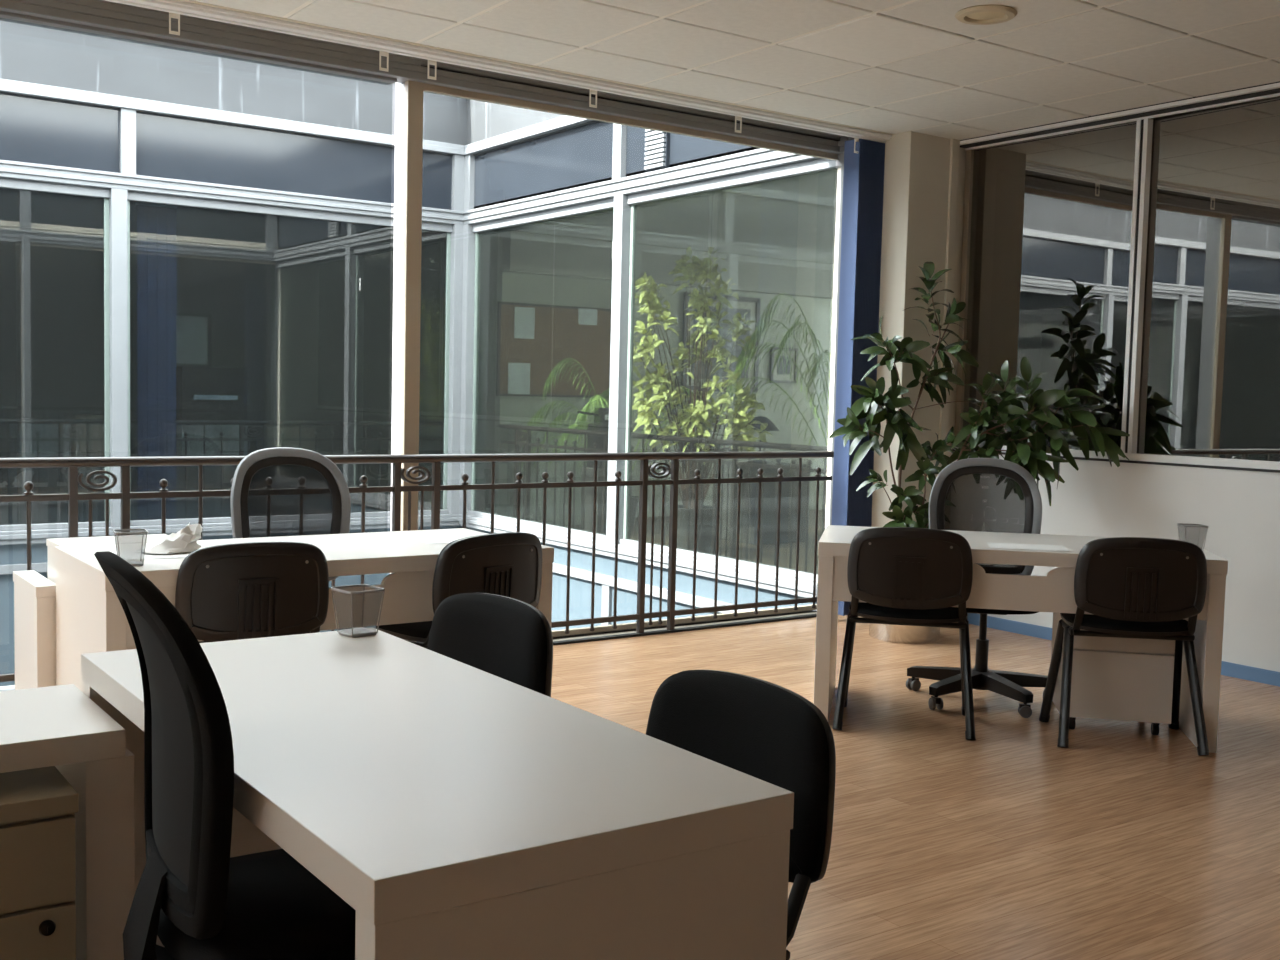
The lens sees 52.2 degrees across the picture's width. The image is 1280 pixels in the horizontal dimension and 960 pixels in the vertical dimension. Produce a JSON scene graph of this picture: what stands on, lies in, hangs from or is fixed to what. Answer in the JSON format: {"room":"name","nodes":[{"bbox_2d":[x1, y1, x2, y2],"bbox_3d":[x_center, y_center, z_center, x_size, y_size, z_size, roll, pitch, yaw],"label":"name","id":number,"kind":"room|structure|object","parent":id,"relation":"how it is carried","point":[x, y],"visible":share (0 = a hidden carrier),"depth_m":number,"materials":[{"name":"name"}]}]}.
{"room":"open-plan office","nodes":[
{"label":"open-plan office","id":0,"kind":"room"},
{"bbox_2d":[0,20,466,155],"bbox_3d":[-6.664,-3.127,8.300,12.420,0.640,0.250,-1,5,-35],"label":"wall","id":1,"kind":"structure","parent":0,"point":[28,53],"depth_m":10.48,"materials":[{"name":"white paint"}]},
{"bbox_2d":[0,94,135,174],"bbox_3d":[-5.191,-2.598,9.315,3.055,0.520,0.090,-1,5,-35],"label":"window","id":2,"kind":"structure","parent":1,"relation":"in","point":[32,130],"depth_m":9.92,"materials":[{"name":"grey glass"}]},
{"bbox_2d":[0,79,464,574],"bbox_3d":[-6.729,0.537,8.496,12.400,6.900,0.160,-1,5,-35],"label":"window frame","id":3,"kind":"structure","parent":1,"relation":"attached to","point":[8,169],"depth_m":10.44,"materials":[{"name":"white metal"}]},
{"bbox_2d":[136,113,464,210],"bbox_3d":[-2.789,-2.654,11.013,2.940,0.520,0.090,-1,5,-35],"label":"window","id":4,"kind":"structure","parent":1,"relation":"in","point":[166,147],"depth_m":10.88,"materials":[{"name":"grey glass"}]},
{"bbox_2d":[0,225,833,517],"bbox_3d":[-3.870,-0.908,9.774,19.200,2.950,8.700,-1,5,-35],"label":"wall","id":5,"kind":"structure","parent":0,"point":[312,332],"depth_m":14.08,"materials":[{"name":"grey paint"}]},
{"bbox_2d":[0,177,127,530],"bbox_3d":[-5.273,-0.918,9.420,3.000,2.630,0.135,-1,5,-35],"label":"window","id":6,"kind":"structure","parent":5,"relation":"in","point":[115,201],"depth_m":10.17,"materials":[{"name":"grey metal"}]},
{"bbox_2d":[176,312,211,366],"bbox_3d":[-4.188,-1.301,12.151,0.400,0.500,0.030,-1,5,-35],"label":"framed picture","id":7,"kind":"object","parent":5,"relation":"attached to","point":[193,330],"visible":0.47,"depth_m":12.16,"materials":[{"name":"beige"}]},
{"bbox_2d":[0,11,404,690],"bbox_3d":[-3.545,-0.517,4.763,5.930,2.880,0.195,-1,5,-35],"label":"window","id":8,"kind":"structure","parent":5,"relation":"in","point":[4,16],"depth_m":6.30,"materials":[{"name":"white metal"}]},
{"bbox_2d":[128,191,462,525],"bbox_3d":[-2.845,-0.975,11.138,2.950,2.630,0.135,-1,5,-35],"label":"window","id":9,"kind":"structure","parent":5,"relation":"in","point":[454,233],"depth_m":11.82,"materials":[{"name":"grey metal"}]},
{"bbox_2d":[135,202,177,519],"bbox_3d":[-3.947,-0.949,10.662,0.320,2.610,0.060,-1,5,-35],"label":"column","id":10,"kind":"structure","parent":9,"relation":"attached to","point":[156,223],"depth_m":10.65,"materials":[{"name":"paint"}]},
{"bbox_2d":[0,0,839,637],"bbox_3d":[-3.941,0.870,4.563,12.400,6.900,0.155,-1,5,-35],"label":"trim","id":11,"kind":"structure","parent":5,"relation":"attached to","point":[95,13],"depth_m":6.16,"materials":[{"name":"metal"}]},
{"bbox_2d":[459,198,613,540],"bbox_3d":[-0.885,-0.916,10.980,0.135,2.630,2.460,-1,5,-35],"label":"window","id":12,"kind":"structure","parent":5,"relation":"in","point":[470,291],"depth_m":11.83,"materials":[{"name":"grey metal"}]},
{"bbox_2d":[179,0,893,140],"bbox_3d":[-1.895,-1.999,5.473,9.500,0.200,0.570,-1,5,-35],"label":"trim","id":13,"kind":"structure","parent":5,"relation":"attached to","point":[189,1],"depth_m":6.45,"materials":[{"name":"beige"}]},
{"bbox_2d":[104,0,891,615],"bbox_3d":[-2.077,-0.520,5.260,8.500,2.790,0.194,-1,5,-35],"label":"window frame","id":14,"kind":"structure","parent":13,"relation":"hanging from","point":[864,156],"depth_m":7.54,"materials":[{"name":"metal"}]},
{"bbox_2d":[496,301,610,397],"bbox_3d":[-0.794,-1.285,13.069,1.440,0.910,0.032,-1,5,-35],"label":"cork board","id":15,"kind":"object","parent":5,"relation":"attached to","point":[558,335],"visible":0.59,"depth_m":13.03,"materials":[{"name":"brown wood"}]},
{"bbox_2d":[508,363,529,393],"bbox_3d":[-1.184,-0.993,12.795,0.245,0.305,0.003,-1,5,-35],"label":"notice","id":16,"kind":"object","parent":15,"relation":"attached to","point":[518,373],"visible":1,"depth_m":12.79,"materials":[{"name":"paper"}]},
{"bbox_2d":[514,307,534,338],"bbox_3d":[-1.130,-1.538,12.787,0.225,0.305,0.003,-1,5,-35],"label":"notice","id":17,"kind":"object","parent":15,"relation":"attached to","point":[524,322],"visible":1,"depth_m":12.79,"materials":[{"name":"paper"}]},
{"bbox_2d":[578,308,596,324],"bbox_3d":[-0.528,-1.649,13.205,0.225,0.160,0.003,-1,5,-35],"label":"notice","id":18,"kind":"object","parent":15,"relation":"attached to","point":[585,316],"visible":1,"depth_m":13.20,"materials":[{"name":"paper"}]},
{"bbox_2d":[401,80,837,641],"bbox_3d":[-0.013,-0.603,7.236,2.841,2.890,0.085,-1,5,-35],"label":"window","id":19,"kind":"structure","parent":5,"relation":"in","point":[413,134],"depth_m":6.42,"materials":[{"name":"beige metal"}]},
{"bbox_2d":[458,115,853,625],"bbox_3d":[-0.209,0.591,10.051,0.160,6.900,4.960,-1,5,-35],"label":"window frame","id":20,"kind":"structure","parent":5,"relation":"attached to","point":[758,159],"depth_m":9.77,"materials":[{"name":"white metal"}]},
{"bbox_2d":[466,99,597,155],"bbox_3d":[-0.081,-3.071,9.845,0.250,0.640,4.980,-1,5,-35],"label":"wall","id":21,"kind":"structure","parent":20,"relation":"on","point":[485,120],"depth_m":11.34,"materials":[{"name":"white paint"}]},
{"bbox_2d":[464,121,612,210],"bbox_3d":[-0.853,-2.596,10.849,0.090,0.520,2.480,-1,5,-35],"label":"window","id":22,"kind":"structure","parent":21,"relation":"in","point":[583,154],"depth_m":10.81,"materials":[{"name":"grey glass"}]},
{"bbox_2d":[612,124,850,179],"bbox_3d":[0.562,-2.427,8.853,0.090,0.520,2.535,-1,5,-35],"label":"window","id":23,"kind":"structure","parent":21,"relation":"in","point":[629,142],"depth_m":9.61,"materials":[{"name":"grey glass"}]},
{"bbox_2d":[644,129,669,171],"bbox_3d":[0.122,-2.407,9.442,0.050,0.320,0.250,-1,5,-35],"label":"window blind","id":24,"kind":"object","parent":23,"relation":"attached to","point":[657,144],"visible":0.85,"depth_m":9.41,"materials":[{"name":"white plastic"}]},
{"bbox_2d":[553,611,816,644],"bbox_3d":[-2.375,0.946,5.556,8.700,0.132,0.245,-1,5,-35],"label":"trim","id":25,"kind":"structure","parent":5,"relation":"attached to","point":[792,616],"depth_m":7.35,"materials":[{"name":"metal"}]},
{"bbox_2d":[0,451,833,681],"bbox_3d":[-2.278,0.400,5.479,8.390,0.995,0.047,-1,5,-35],"label":"railing","id":26,"kind":"object","parent":25,"relation":"on","point":[72,463],"visible":0.73,"depth_m":6.72,"materials":[{"name":"brown metal"}]},
{"bbox_2d":[681,292,760,391],"bbox_3d":[0.889,-1.489,14.242,1.050,1.040,0.030,-1,5,-35],"label":"framed picture","id":27,"kind":"object","parent":5,"relation":"attached to","point":[742,305],"visible":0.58,"depth_m":14.28,"materials":[{"name":"beige"}]},
{"bbox_2d":[692,306,750,379],"bbox_3d":[0.888,-1.489,14.244,0.790,0.780,0.008,-1,5,-35],"label":"print","id":28,"kind":"object","parent":27,"relation":"attached to","point":[742,310],"depth_m":14.27},
{"bbox_2d":[606,152,843,581],"bbox_3d":[0.546,-0.746,8.962,0.135,2.630,2.500,-1,5,-35],"label":"window","id":29,"kind":"structure","parent":5,"relation":"in","point":[625,206],"depth_m":9.82,"materials":[{"name":"grey metal"}]},
{"bbox_2d":[769,347,797,383],"bbox_3d":[1.627,-1.296,14.781,0.390,0.400,0.030,-1,5,-35],"label":"framed picture","id":30,"kind":"object","parent":5,"relation":"attached to","point":[775,377],"visible":0.77,"depth_m":14.78,"materials":[{"name":"beige"}]},
{"bbox_2d":[777,356,789,374],"bbox_3d":[1.626,-1.297,14.783,0.190,0.200,0.008,-1,5,-35],"label":"print","id":31,"kind":"object","parent":30,"relation":"attached to","point":[780,367],"depth_m":14.77},
{"bbox_2d":[0,147,837,573],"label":"window","id":32,"kind":"structure","parent":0,"point":[792,218],"depth_m":12.12,"materials":[{"name":"clear glass"}]},
{"bbox_2d":[0,454,345,524],"bbox_3d":[-4.264,0.094,12.098,3.000,0.620,0.600,-1,5,-35],"label":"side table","id":33,"kind":"object","parent":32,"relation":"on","point":[48,477],"visible":0.12,"depth_m":11.37,"materials":[{"name":"grey"}]},
{"bbox_2d":[9,424,70,457],"bbox_3d":[-5.218,-0.357,11.353,0.410,0.333,0.460,-1,5,-35],"label":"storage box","id":34,"kind":"object","parent":33,"relation":"on","point":[27,449],"visible":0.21,"depth_m":11.17,"materials":[{"name":"grey"}]},
{"bbox_2d":[64,414,130,456],"bbox_3d":[-4.830,-0.391,11.626,0.460,0.383,0.460,-1,5,-35],"label":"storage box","id":35,"kind":"object","parent":33,"relation":"on","point":[97,430],"visible":0.35,"depth_m":11.40,"materials":[{"name":"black metal"}]},
{"bbox_2d":[176,425,247,455],"bbox_3d":[-4.034,-0.384,12.190,0.610,0.333,0.460,-1,5,-35],"label":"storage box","id":36,"kind":"object","parent":33,"relation":"on","point":[194,448],"visible":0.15,"depth_m":11.98,"materials":[{"name":"grey"}]},
{"bbox_2d":[176,366,247,419],"bbox_3d":[-4.016,-0.799,12.150,0.600,0.494,0.480,-1,5,-35],"label":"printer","id":37,"kind":"object","parent":36,"relation":"on","point":[202,393],"visible":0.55,"depth_m":11.96,"materials":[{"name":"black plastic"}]},
{"bbox_2d":[193,395,237,399],"bbox_3d":[-3.886,-0.756,11.969,0.400,0.040,0.030,-1,5,-35],"label":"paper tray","id":38,"kind":"object","parent":37,"relation":"on","point":[195,397],"depth_m":11.95,"materials":[{"name":"grey plastic"}]},
{"bbox_2d":[247,426,314,454],"bbox_3d":[-3.463,-0.372,12.596,0.510,0.283,0.460,-1,5,-35],"label":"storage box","id":39,"kind":"object","parent":33,"relation":"on","point":[273,431],"visible":0.41,"depth_m":12.43,"materials":[{"name":"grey cardboard"}]},
{"bbox_2d":[0,418,442,523],"bbox_3d":[-5.066,0.021,10.111,8.000,0.995,0.047,-1,5,-35],"label":"railing","id":40,"kind":"object","parent":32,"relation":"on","point":[60,422],"visible":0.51,"depth_m":11.06,"materials":[{"name":"brown metal"}]},
{"bbox_2d":[506,424,587,525],"bbox_3d":[-0.777,-0.057,12.930,1.040,0.980,0.410,-1,5,-35],"label":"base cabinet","id":41,"kind":"object","parent":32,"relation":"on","point":[511,432],"visible":0.21,"depth_m":12.69,"materials":[{"name":"grey"}]},
{"bbox_2d":[530,431,586,520],"bbox_3d":[-0.667,-0.050,12.775,0.940,0.872,0.010,-1,5,-35],"label":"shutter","id":42,"kind":"object","parent":41,"relation":"hanging from","point":[560,464],"depth_m":12.67,"materials":[{"name":"grey"}]},
{"bbox_2d":[577,407,608,533],"bbox_3d":[-0.376,-0.075,11.928,0.482,1.170,0.280,-1,5,-35],"label":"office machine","id":43,"kind":"object","parent":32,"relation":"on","point":[603,413],"visible":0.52,"depth_m":11.85,"materials":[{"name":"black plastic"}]},
{"bbox_2d":[519,358,707,530],"bbox_3d":[-0.255,-0.340,12.500,1.819,1.627,1.105,-1,4,-29],"label":"potted palm","id":44,"kind":"object","parent":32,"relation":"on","point":[582,417],"visible":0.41,"depth_m":12.37,"materials":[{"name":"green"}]},
{"bbox_2d":[631,496,638,530],"bbox_3d":[-0.187,0.318,12.489,0.360,0.320,0.360,-1,5,-35],"label":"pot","id":45,"kind":"object","parent":44,"relation":"on","point":[634,500],"depth_m":12.41,"materials":[{"name":"grey"}]},
{"bbox_2d":[499,424,827,571],"bbox_3d":[0.003,0.133,10.274,0.047,0.995,4.500,-1,5,-35],"label":"railing","id":46,"kind":"object","parent":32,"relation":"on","point":[735,444],"visible":0.51,"depth_m":9.62,"materials":[{"name":"brown metal"}]},
{"bbox_2d":[632,247,772,553],"bbox_3d":[0.445,-0.682,10.896,1.378,2.558,0.738,1,4,-1],"label":"variegated plant","id":47,"kind":"object","parent":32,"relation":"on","point":[694,413],"visible":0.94,"depth_m":10.79,"materials":[{"name":"green plant"}]},
{"bbox_2d":[719,416,809,544],"bbox_3d":[1.107,-0.018,11.904,0.650,1.130,0.600,-1,5,-35],"label":"desk lamp","id":48,"kind":"object","parent":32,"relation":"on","point":[770,487],"visible":0.58,"depth_m":11.68,"materials":[{"name":"black metal"}]},
{"bbox_2d":[709,293,830,529],"bbox_3d":[1.560,-0.465,10.954,1.725,2.173,1.341,-1,5,-35],"label":"potted palm","id":49,"kind":"object","parent":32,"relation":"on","point":[816,361],"visible":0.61,"depth_m":10.89,"materials":[{"name":"green plant"}]},
{"bbox_2d":[191,0,1279,139],"bbox_3d":[0.781,-1.656,1.526,9.300,0.123,9.010,-1,5,-35],"label":"ceiling","id":50,"kind":"structure","parent":0,"point":[888,66],"depth_m":5.64,"materials":[{"name":"white"}]},
{"bbox_2d":[955,4,1016,24],"bbox_3d":[1.352,-1.818,5.105,0.236,0.022,0.236,-1,5,-35],"label":"recessed light","id":51,"kind":"object","parent":50,"relation":"in","point":[990,14],"visible":1,"depth_m":5.08,"materials":[{"name":"beige plastic"}]},
{"bbox_2d":[551,615,1279,959],"bbox_3d":[0.620,1.274,1.850,9.300,0.120,9.320,-1,5,-35],"label":"floor","id":52,"kind":"structure","parent":0,"point":[1124,841],"depth_m":4.23,"materials":[{"name":"laminate"}]},
{"bbox_2d":[13,570,55,689],"bbox_3d":[-2.173,0.652,4.695,0.072,0.603,0.426,-1,5,-35],"label":"pedestal","id":53,"kind":"object","parent":52,"relation":"on","point":[34,594],"visible":0.66,"depth_m":4.55,"materials":[{"name":"white laminate"}]},
{"bbox_2d":[0,766,78,959],"bbox_3d":[-1.359,0.839,2.501,0.424,0.564,0.557,-1,5,-35],"label":"drawer unit","id":54,"kind":"object","parent":52,"relation":"on","point":[39,806],"visible":0.94,"depth_m":2.37,"materials":[{"name":"beige wood"}]},
{"bbox_2d":[0,684,134,959],"bbox_3d":[-1.724,0.800,2.237,1.543,0.660,0.440,-1,5,-35],"label":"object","id":55,"kind":"object","parent":52,"relation":"on","point":[61,727],"visible":0.96,"depth_m":2.47,"materials":[{"name":"white laminate"}]},
{"bbox_2d":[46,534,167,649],"bbox_3d":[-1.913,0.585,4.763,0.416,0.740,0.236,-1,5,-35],"label":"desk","id":56,"kind":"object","parent":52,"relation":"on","point":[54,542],"visible":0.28,"depth_m":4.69,"materials":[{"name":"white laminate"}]},
{"bbox_2d":[94,551,355,959],"bbox_3d":[-0.544,0.635,2.162,0.647,1.057,0.653,-1,5,-31],"label":"swivel chair","id":57,"kind":"object","parent":52,"relation":"on","point":[201,902],"visible":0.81,"depth_m":1.96,"materials":[{"name":"black fabric"}]},
{"bbox_2d":[175,541,328,642],"bbox_3d":[-1.323,0.594,4.316,0.554,0.832,0.488,-1,5,-31],"label":"chair","id":58,"kind":"object","parent":52,"relation":"on","point":[248,590],"visible":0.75,"depth_m":4.09,"materials":[{"name":"black plastic"}]},
{"bbox_2d":[230,447,350,632],"bbox_3d":[-1.319,0.412,5.186,0.652,1.057,0.634,-1,5,-35],"label":"swivel chair","id":59,"kind":"object","parent":52,"relation":"on","point":[277,491],"visible":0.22,"depth_m":5.34,"materials":[{"name":"grey plastic"}]},
{"bbox_2d":[54,528,553,691],"bbox_3d":[-1.176,0.608,4.686,1.575,0.740,0.720,-1,5,-35],"label":"desk","id":60,"kind":"object","parent":52,"relation":"on","point":[90,616],"visible":0.42,"depth_m":4.42,"materials":[{"name":"white laminate"}]},
{"bbox_2d":[113,529,147,565],"bbox_3d":[-1.595,0.213,4.091,0.096,0.108,0.096,-1,4,-27],"label":"pencil cup","id":61,"kind":"object","parent":60,"relation":"on","point":[133,563],"visible":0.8,"depth_m":4.08,"materials":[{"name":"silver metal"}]},
{"bbox_2d":[112,551,190,559],"bbox_3d":[-1.630,0.247,4.350,0.305,0.003,0.232,-1,4,-27],"label":"paper sheet","id":62,"kind":"object","parent":60,"relation":"on","point":[126,555],"visible":0.52,"depth_m":4.33,"materials":[{"name":"white paper"}]},
{"bbox_2d":[136,523,202,553],"bbox_3d":[-1.594,0.193,4.422,0.155,0.093,0.201,4,4,31],"label":"crumpled paper","id":63,"kind":"object","parent":62,"relation":"on","point":[184,540],"visible":0.98,"depth_m":4.41,"materials":[{"name":"white paper"}]},
{"bbox_2d":[403,533,464,543],"bbox_3d":[-0.766,0.224,5.006,0.201,0.003,0.309,-1,4,-28],"label":"paper sheet","id":64,"kind":"object","parent":60,"relation":"on","point":[429,538],"visible":0.83,"depth_m":5.02,"materials":[{"name":"white paper"}]},
{"bbox_2d":[81,628,793,959],"bbox_3d":[-0.486,0.781,2.362,0.660,0.740,1.505,-1,5,-35],"label":"desk","id":65,"kind":"object","parent":52,"relation":"on","point":[461,811],"visible":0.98,"depth_m":1.88,"materials":[{"name":"white laminate"}]},
{"bbox_2d":[331,584,384,637],"bbox_3d":[-0.658,0.306,3.046,0.096,0.108,0.096,-2,5,-43],"label":"pencil cup","id":66,"kind":"object","parent":65,"relation":"on","point":[353,632],"visible":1,"depth_m":3.04,"materials":[{"name":"clear glass"}]},
{"bbox_2d":[376,532,541,648],"bbox_3d":[-0.663,0.584,4.694,0.488,0.832,0.554,5,5,43],"label":"chair","id":67,"kind":"object","parent":52,"relation":"on","point":[508,564],"visible":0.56,"depth_m":4.49,"materials":[{"name":"black plastic"}]},
{"bbox_2d":[376,621,431,638],"bbox_3d":[-0.673,0.524,4.700,0.409,0.052,0.464,5,5,43],"label":"seat cushion","id":68,"kind":"object","parent":67,"relation":"on","point":[414,630],"depth_m":4.53,"materials":[{"name":"black fabric"}]},
{"bbox_2d":[432,536,470,613],"bbox_3d":[-0.519,0.342,4.550,0.071,0.318,0.477,5,5,43],"label":"backrest cushion","id":69,"kind":"object","parent":67,"relation":"on","point":[452,573],"depth_m":4.39,"materials":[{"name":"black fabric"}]},
{"bbox_2d":[428,593,552,696],"bbox_3d":[-0.509,0.701,3.017,0.488,0.832,0.554,-2,5,-41],"label":"chair","id":70,"kind":"object","parent":52,"relation":"on","point":[507,638],"visible":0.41,"depth_m":3.09,"materials":[{"name":"black fabric"}]},
{"bbox_2d":[646,670,835,959],"bbox_3d":[0.009,0.769,2.192,0.488,0.832,0.554,-1,5,-36],"label":"chair","id":71,"kind":"object","parent":52,"relation":"on","point":[764,730],"visible":0.38,"depth_m":2.20,"materials":[{"name":"black fabric"}]},
{"bbox_2d":[825,131,965,527],"bbox_3d":[1.542,-0.596,7.927,0.570,2.840,0.695,-1,5,-35],"label":"column","id":72,"kind":"structure","parent":52,"relation":"on","point":[924,174],"depth_m":7.57,"materials":[{"name":"paint"}]},
{"bbox_2d":[832,527,975,739],"bbox_3d":[1.087,0.586,5.310,0.554,0.832,0.488,2,4,12],"label":"chair","id":73,"kind":"object","parent":52,"relation":"on","point":[909,576],"visible":1,"depth_m":5.09,"materials":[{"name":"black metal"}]},
{"bbox_2d":[850,602,966,619],"bbox_3d":[1.091,0.525,5.322,0.464,0.052,0.409,2,4,12],"label":"seat cushion","id":74,"kind":"object","parent":73,"relation":"on","point":[865,611],"depth_m":5.15,"materials":[{"name":"black fabric"}]},
{"bbox_2d":[906,458,1047,717],"bbox_3d":[1.522,0.443,5.753,0.652,1.057,0.634,2,4,11],"label":"swivel chair","id":75,"kind":"object","parent":52,"relation":"on","point":[970,494],"visible":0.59,"depth_m":5.91,"materials":[{"name":"black plastic"}]},
{"bbox_2d":[829,262,1129,643],"bbox_3d":[1.799,-0.146,7.034,1.555,2.074,0.651,2,4,8],"label":"rubber plant","id":76,"kind":"object","parent":52,"relation":"on","point":[1032,456],"visible":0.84,"depth_m":6.98,"materials":[{"name":"green plant"}]},
{"bbox_2d":[814,525,1227,752],"bbox_3d":[1.525,0.623,5.450,1.536,0.740,0.715,2,4,11],"label":"desk","id":77,"kind":"object","parent":52,"relation":"on","point":[1052,592],"visible":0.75,"depth_m":5.11,"materials":[{"name":"white laminate"}]},
{"bbox_2d":[987,542,1068,550],"bbox_3d":[1.547,0.266,5.218,0.300,0.003,0.210,2,4,11],"label":"paper sheet","id":78,"kind":"object","parent":77,"relation":"on","point":[991,545],"visible":1,"depth_m":5.21,"materials":[{"name":"white paper"}]},
{"bbox_2d":[1177,523,1207,549],"bbox_3d":[2.188,0.232,5.177,0.096,0.108,0.096,2,4,5],"label":"pencil cup","id":79,"kind":"object","parent":77,"relation":"on","point":[1180,524],"visible":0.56,"depth_m":5.16,"materials":[{"name":"silver metal"}]},
{"bbox_2d":[1051,612,1174,734],"bbox_3d":[1.937,0.748,5.379,0.424,0.520,0.404,2,4,11],"label":"drawer unit","id":80,"kind":"object","parent":52,"relation":"on","point":[1114,678],"visible":0.55,"depth_m":5.19,"materials":[{"name":"white laminate"}]},
{"bbox_2d":[1039,537,1208,754],"bbox_3d":[1.914,0.617,5.150,0.554,0.832,0.488,2,4,7],"label":"chair","id":81,"kind":"object","parent":52,"relation":"on","point":[1133,587],"visible":0.99,"depth_m":4.94,"materials":[{"name":"black plastic"}]},
{"bbox_2d":[1061,613,1187,631],"bbox_3d":[1.918,0.556,5.161,0.464,0.052,0.409,2,4,7],"label":"seat cushion","id":82,"kind":"object","parent":81,"relation":"on","point":[1092,623],"depth_m":5.00,"materials":[{"name":"black fabric"}]},
{"bbox_2d":[952,148,1279,671],"bbox_3d":[4.381,-0.428,4.514,0.280,3.100,9.550,-1,5,-35],"label":"wall","id":83,"kind":"structure","parent":0,"point":[1240,509],"depth_m":6.50,"materials":[{"name":"paint"}]},
{"bbox_2d":[952,81,1279,472],"bbox_3d":[4.510,-0.776,4.176,0.305,1.822,8.900,-1,5,-35],"label":"window","id":84,"kind":"structure","parent":83,"relation":"in","point":[1135,266],"depth_m":6.80,"materials":[{"name":"glass"}]},
{"bbox_2d":[967,613,1279,686],"bbox_3d":[4.429,1.113,4.242,0.014,0.066,8.840,-1,5,-35],"label":"baseboard","id":85,"kind":"structure","parent":83,"relation":"attached to","point":[1245,672],"depth_m":7.27,"materials":[{"name":"blue"}]},
{"bbox_2d":[990,96,1279,146],"bbox_3d":[5.821,-0.336,5.530,3.500,3.050,9.530,-1,5,-35],"label":"trim","id":86,"kind":"structure","parent":0,"point":[1277,96],"depth_m":6.76,"materials":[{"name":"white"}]},
{"bbox_3d":[-5.424,4.194,6.770,12.400,0.100,4.900,-1,5,-35],"label":"ground","id":87,"kind":"structure","parent":0,"visible":0},
{"bbox_2d":[0,525,460,686],"bbox_3d":[-6.806,2.249,8.660,12.400,3.460,0.160,-1,5,-35],"label":"cladding","id":88,"kind":"object","parent":87,"relation":"on","point":[15,553],"visible":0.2,"depth_m":9.92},
{"label":"outside","id":89,"kind":"structure","parent":0,"visible":0},
{"bbox_2d":[461,526,816,629],"bbox_3d":[-0.202,2.306,10.202,0.160,3.460,4.960,-1,5,-35],"label":"floor","id":90,"kind":"structure","parent":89,"point":[580,589],"depth_m":9.91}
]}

